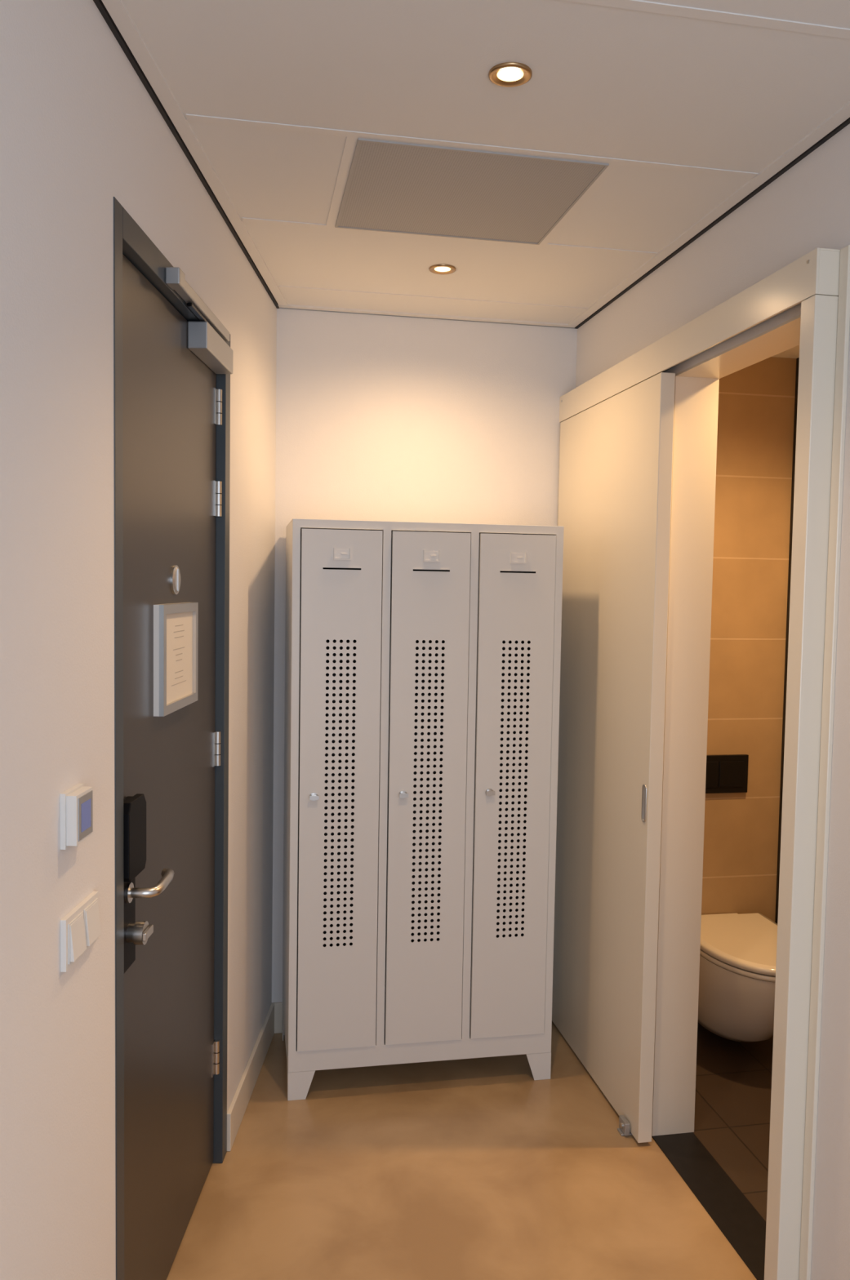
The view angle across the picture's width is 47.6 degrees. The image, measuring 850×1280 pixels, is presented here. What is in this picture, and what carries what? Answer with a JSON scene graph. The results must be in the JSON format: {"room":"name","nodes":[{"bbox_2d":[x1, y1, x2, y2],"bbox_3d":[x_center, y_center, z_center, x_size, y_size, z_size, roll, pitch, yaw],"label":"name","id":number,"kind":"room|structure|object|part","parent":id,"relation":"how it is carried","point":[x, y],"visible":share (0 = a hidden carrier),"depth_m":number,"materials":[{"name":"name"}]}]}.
{"room":"entrance hallway","nodes":[
{"label":"entrance hallway","id":0,"kind":"room"},
{"bbox_2d":[0,0,276,1279],"bbox_3d":[-0.643,0.281,0.734,0.140,2.552,5.500,1,3,1],"label":"wall","id":1,"kind":"structure","parent":0,"point":[80,129],"depth_m":1.53,"materials":[{"name":"white paint"}]},
{"bbox_2d":[60,783,93,849],"bbox_3d":[-0.547,0.278,1.522,0.026,0.087,0.078,1,3,1],"label":"thermostat","id":2,"kind":"object","parent":1,"relation":"attached to","point":[77,802],"visible":1,"depth_m":1.49,"materials":[{"name":"white plastic"}]},
{"bbox_2d":[60,891,101,972],"bbox_3d":[-0.554,0.470,1.563,0.018,0.082,0.142,1,3,1],"label":"light switch","id":3,"kind":"object","parent":1,"relation":"attached to","point":[80,928],"visible":1,"depth_m":1.54,"materials":[{"name":"white plastic"}]},
{"bbox_2d":[122,253,216,1279],"bbox_3d":[-0.595,0.362,2.194,0.044,2.203,0.818,1,3,1],"label":"leaf","id":4,"kind":"object","parent":1,"relation":"attached to","point":[170,428],"visible":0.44,"depth_m":2.15,"materials":[{"name":"laminate"}]},
{"bbox_2d":[170,564,180,594],"bbox_3d":[-0.560,-0.136,2.175,0.010,0.066,0.066,1,3,1],"label":"peephole","id":5,"kind":"object","parent":4,"relation":"attached to","point":[175,573],"depth_m":2.16,"materials":[{"name":"silver metal"}]},
{"bbox_2d":[153,602,198,716],"bbox_3d":[-0.557,0.036,2.168,0.022,0.235,0.285,1,3,1],"label":"framed notice","id":6,"kind":"object","parent":4,"relation":"attached to","point":[175,625],"visible":1,"depth_m":2.13,"materials":[{"name":"white paper"}]},
{"bbox_2d":[113,196,230,1279],"bbox_3d":[-0.610,0.337,2.199,0.122,2.272,0.924,1,3,1],"label":"frame","id":7,"kind":"object","parent":1,"relation":"attached to","point":[130,240],"visible":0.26,"depth_m":1.92,"materials":[{"name":"grey metal"}]},
{"bbox_2d":[123,302,232,973],"bbox_3d":[-0.527,-0.068,2.163,0.078,1.356,0.802,1,3,1],"label":"door hardware","id":8,"kind":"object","parent":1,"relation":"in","point":[203,340],"depth_m":1.85,"materials":[{"name":"metal"}]},
{"bbox_2d":[93,0,279,308],"bbox_3d":[-0.548,-0.988,0.659,1.079,0.009,5.193,0,3,-11],"label":"trim shadow gap","id":9,"kind":"structure","parent":1,"relation":"attached to","point":[99,3],"depth_m":2.00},
{"bbox_2d":[101,0,287,305],"bbox_3d":[-0.526,-0.988,0.644,1.093,0.006,5.168,0,3,-11],"label":"ceiling trim","id":10,"kind":"object","parent":1,"relation":"attached to","point":[117,10],"depth_m":1.99,"materials":[{"name":"white paint"}]},
{"bbox_2d":[165,266,229,341],"bbox_3d":[-0.514,-0.763,2.229,0.030,0.034,0.500,1,3,1],"label":"slide","id":11,"kind":"object","parent":1,"relation":"attached to","point":[175,280],"visible":0.94,"depth_m":2.10,"materials":[{"name":"silver metal"}]},
{"bbox_2d":[211,387,222,1077],"bbox_3d":[-0.561,0.265,2.588,0.017,1.852,0.033,3,4,32],"label":"hinges","id":12,"kind":"object","parent":1,"relation":"attached to","point":[218,402],"visible":1,"depth_m":2.56,"materials":[{"name":"silver metal"}]},
{"bbox_2d":[226,1002,274,1151],"bbox_3d":[-0.548,1.370,3.086,0.012,0.110,0.726,1,3,1],"label":"baseboard","id":13,"kind":"structure","parent":1,"relation":"attached to","point":[238,1105],"depth_m":2.99,"materials":[{"name":"beige paint"}]},
{"bbox_2d":[186,0,849,327],"bbox_3d":[0.294,-0.978,0.709,1.522,0.006,5.398,0,3,-11],"label":"trim","id":14,"kind":"structure","parent":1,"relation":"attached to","point":[842,113],"depth_m":2.16,"materials":[{"name":"white paint"}]},
{"bbox_2d":[279,117,849,328],"bbox_3d":[0.523,-0.976,0.755,1.079,0.009,5.403,0,3,-11],"label":"trim shadow gap","id":15,"kind":"structure","parent":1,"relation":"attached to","point":[846,122],"depth_m":2.53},
{"bbox_2d":[271,308,577,1002],"bbox_3d":[-0.112,0.129,3.518,1.389,2.552,0.120,0,3,-11],"label":"wall","id":16,"kind":"structure","parent":0,"point":[379,417],"depth_m":3.42,"materials":[{"name":"white paint"}]},
{"bbox_2d":[274,1001,282,1033],"bbox_3d":[-0.048,1.352,3.537,1.005,0.110,0.012,0,3,-11],"label":"baseboard","id":17,"kind":"structure","parent":16,"relation":"attached to","point":[277,1006],"depth_m":3.44,"materials":[{"name":"beige paint"}]},
{"bbox_2d":[166,1021,756,1279],"bbox_3d":[-0.364,1.612,0.770,2.789,0.100,5.453,0,3,-11],"label":"floor","id":18,"kind":"structure","parent":0,"point":[482,1168],"depth_m":2.57,"materials":[{"name":"beige concrete"}]},
{"bbox_2d":[281,518,564,1100],"bbox_3d":[-0.032,0.523,3.230,0.852,1.800,0.471,0,3,-11],"label":"locker","id":19,"kind":"object","parent":18,"relation":"on","point":[423,660],"visible":1,"depth_m":3.02,"materials":[{"name":"grey metal"}]},
{"bbox_3d":[-0.262,0.471,2.963,0.244,1.612,0.039,0,3,-11],"label":"locker door","id":20,"kind":"part","parent":19,"relation":"part of","materials":[{"name":"grey metal"}]},
{"bbox_3d":[0.009,0.472,3.014,0.244,1.612,0.039,0,3,-11],"label":"locker door","id":21,"kind":"part","parent":19,"relation":"part of","materials":[{"name":"grey metal"}]},
{"bbox_3d":[0.281,0.474,3.065,0.244,1.612,0.039,0,3,-11],"label":"locker door","id":22,"kind":"part","parent":19,"relation":"part of","materials":[{"name":"grey metal"}]},
{"bbox_2d":[617,1115,631,1136],"bbox_3d":[0.609,1.436,2.853,0.071,0.042,0.050,0,3,-11],"label":"floor guide","id":23,"kind":"object","parent":18,"relation":"on","point":[624,1125],"visible":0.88,"depth_m":2.84,"materials":[{"name":"silver metal"}]},
{"bbox_2d":[651,1132,765,1279],"bbox_3d":[0.793,1.529,2.501,0.128,0.104,0.714,0,3,-11],"label":"threshold","id":24,"kind":"object","parent":18,"relation":"on","point":[735,1217],"depth_m":2.55,"materials":[{"name":"black stone"}]},
{"bbox_2d":[121,0,849,324],"bbox_3d":[-0.276,-1.036,0.651,2.889,0.100,5.503,0,3,-11],"label":"ceiling","id":25,"kind":"structure","parent":0,"point":[606,82],"depth_m":1.90,"materials":[{"name":"white paint"}]},
{"bbox_2d":[429,264,455,274],"bbox_3d":[0.052,-1.107,2.883,0.080,0.006,0.080,0,3,-11],"label":"recessed light","id":26,"kind":"object","parent":25,"relation":"in","point":[436,268],"visible":1,"depth_m":2.88,"materials":[{"name":"gold metal"}]},
{"bbox_2d":[335,137,608,244],"bbox_3d":[0.086,-1.076,2.347,0.560,0.007,0.516,0,3,-11],"label":"ceiling panel","id":27,"kind":"object","parent":25,"relation":"in","point":[391,186],"depth_m":2.30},
{"bbox_2d":[488,62,532,87],"bbox_3d":[0.157,-1.041,1.779,0.080,0.006,0.080,0,3,-11],"label":"recessed light","id":28,"kind":"object","parent":25,"relation":"in","point":[508,74],"visible":1,"depth_m":1.78,"materials":[{"name":"gold metal"}]},
{"bbox_2d":[575,123,849,1279],"bbox_3d":[1.084,0.294,0.999,0.128,2.552,5.523,0,3,-11],"label":"wall","id":29,"kind":"structure","parent":0,"point":[805,209],"depth_m":2.01,"materials":[{"name":"white paint"}]},
{"bbox_2d":[551,372,675,1142],"bbox_3d":[0.572,0.331,3.141,0.042,2.190,0.860,0,3,-11],"label":"leaf","id":30,"kind":"object","parent":29,"relation":"attached to","point":[615,455],"visible":0.86,"depth_m":2.97,"materials":[{"name":"beige paint"}]},
{"bbox_2d":[640,784,646,822],"bbox_3d":[0.624,0.465,2.746,0.003,0.108,0.026,0,3,-11],"label":"door handle","id":31,"kind":"object","parent":30,"relation":"attached to","point":[644,787],"depth_m":2.75,"materials":[{"name":"silver metal"}]},
{"bbox_2d":[559,247,839,422],"bbox_3d":[0.666,-0.790,2.730,0.061,0.091,1.603,0,3,-11],"label":"sliding rail","id":32,"kind":"object","parent":29,"relation":"attached to","point":[816,272],"depth_m":2.33,"materials":[{"name":"white metal"}]},
{"bbox_2d":[651,314,800,1136],"bbox_3d":[0.814,0.376,2.435,0.132,2.205,0.714,0,3,-11],"label":"trim","id":33,"kind":"structure","parent":29,"relation":"attached to","point":[696,386],"depth_m":2.77,"materials":[{"name":"white wood"}]},
{"bbox_2d":[764,244,849,1279],"bbox_3d":[0.796,0.358,2.018,0.060,2.296,0.082,0,3,-11],"label":"trim post","id":34,"kind":"object","parent":29,"relation":"attached to","point":[824,320],"depth_m":2.00,"materials":[{"name":"white wood"}]},
{"bbox_2d":[693,1022,773,1221],"bbox_3d":[1.235,1.531,2.620,0.784,0.100,2.100,0,3,-11],"label":"floor","id":35,"kind":"structure","parent":0,"point":[733,1078],"depth_m":3.00,"materials":[{"name":"tile"}]},
{"bbox_2d":[701,356,795,921],"bbox_3d":[1.071,0.196,3.579,0.804,2.450,0.100,0,3,-11],"label":"wall","id":36,"kind":"structure","parent":0,"point":[756,410],"depth_m":3.53,"materials":[{"name":"tile"}]},
{"bbox_2d":[705,754,748,793],"bbox_3d":[1.071,0.492,3.536,0.240,0.140,0.019,0,3,-11],"label":"flush plate","id":37,"kind":"object","parent":36,"relation":"attached to","point":[726,773],"visible":0.7,"depth_m":3.53,"materials":[{"name":"black plastic"}]},
{"bbox_2d":[697,913,777,1042],"bbox_3d":[1.108,1.202,3.319,0.370,0.359,0.543,0,3,-11],"label":"wall-hung toilet","id":38,"kind":"object","parent":36,"relation":"attached to","point":[738,952],"visible":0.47,"depth_m":3.21,"materials":[{"name":"beige ceramic"}]},
{"bbox_3d":[1.106,1.226,3.327,0.360,0.310,0.530,0,3,-11],"label":"bowl","id":39,"kind":"part","parent":38,"relation":"part of","materials":[{"name":"beige ceramic"}]},
{"bbox_3d":[1.113,1.061,3.295,0.368,0.016,0.505,0,3,-11],"label":"seat","id":40,"kind":"part","parent":38,"relation":"part of","materials":[{"name":"white plastic"}]},
{"bbox_3d":[1.111,1.046,3.308,0.370,0.048,0.538,0,3,-11],"label":"lid","id":41,"kind":"part","parent":38,"relation":"part of","materials":[{"name":"white plastic"}]},
{"bbox_2d":[774,357,799,923],"bbox_3d":[1.345,0.201,3.569,0.028,2.450,0.020,0,3,-11],"label":"trim","id":42,"kind":"structure","parent":36,"relation":"attached to","point":[797,358],"depth_m":3.56,"materials":[{"name":"black"}]},
{"bbox_2d":[772,345,799,358],"bbox_3d":[1.276,-0.990,2.475,0.784,0.050,2.100,0,3,-11],"label":"ceiling","id":43,"kind":"structure","parent":0,"point":[793,353],"depth_m":3.44,"materials":[{"name":"white paint"}]}
]}

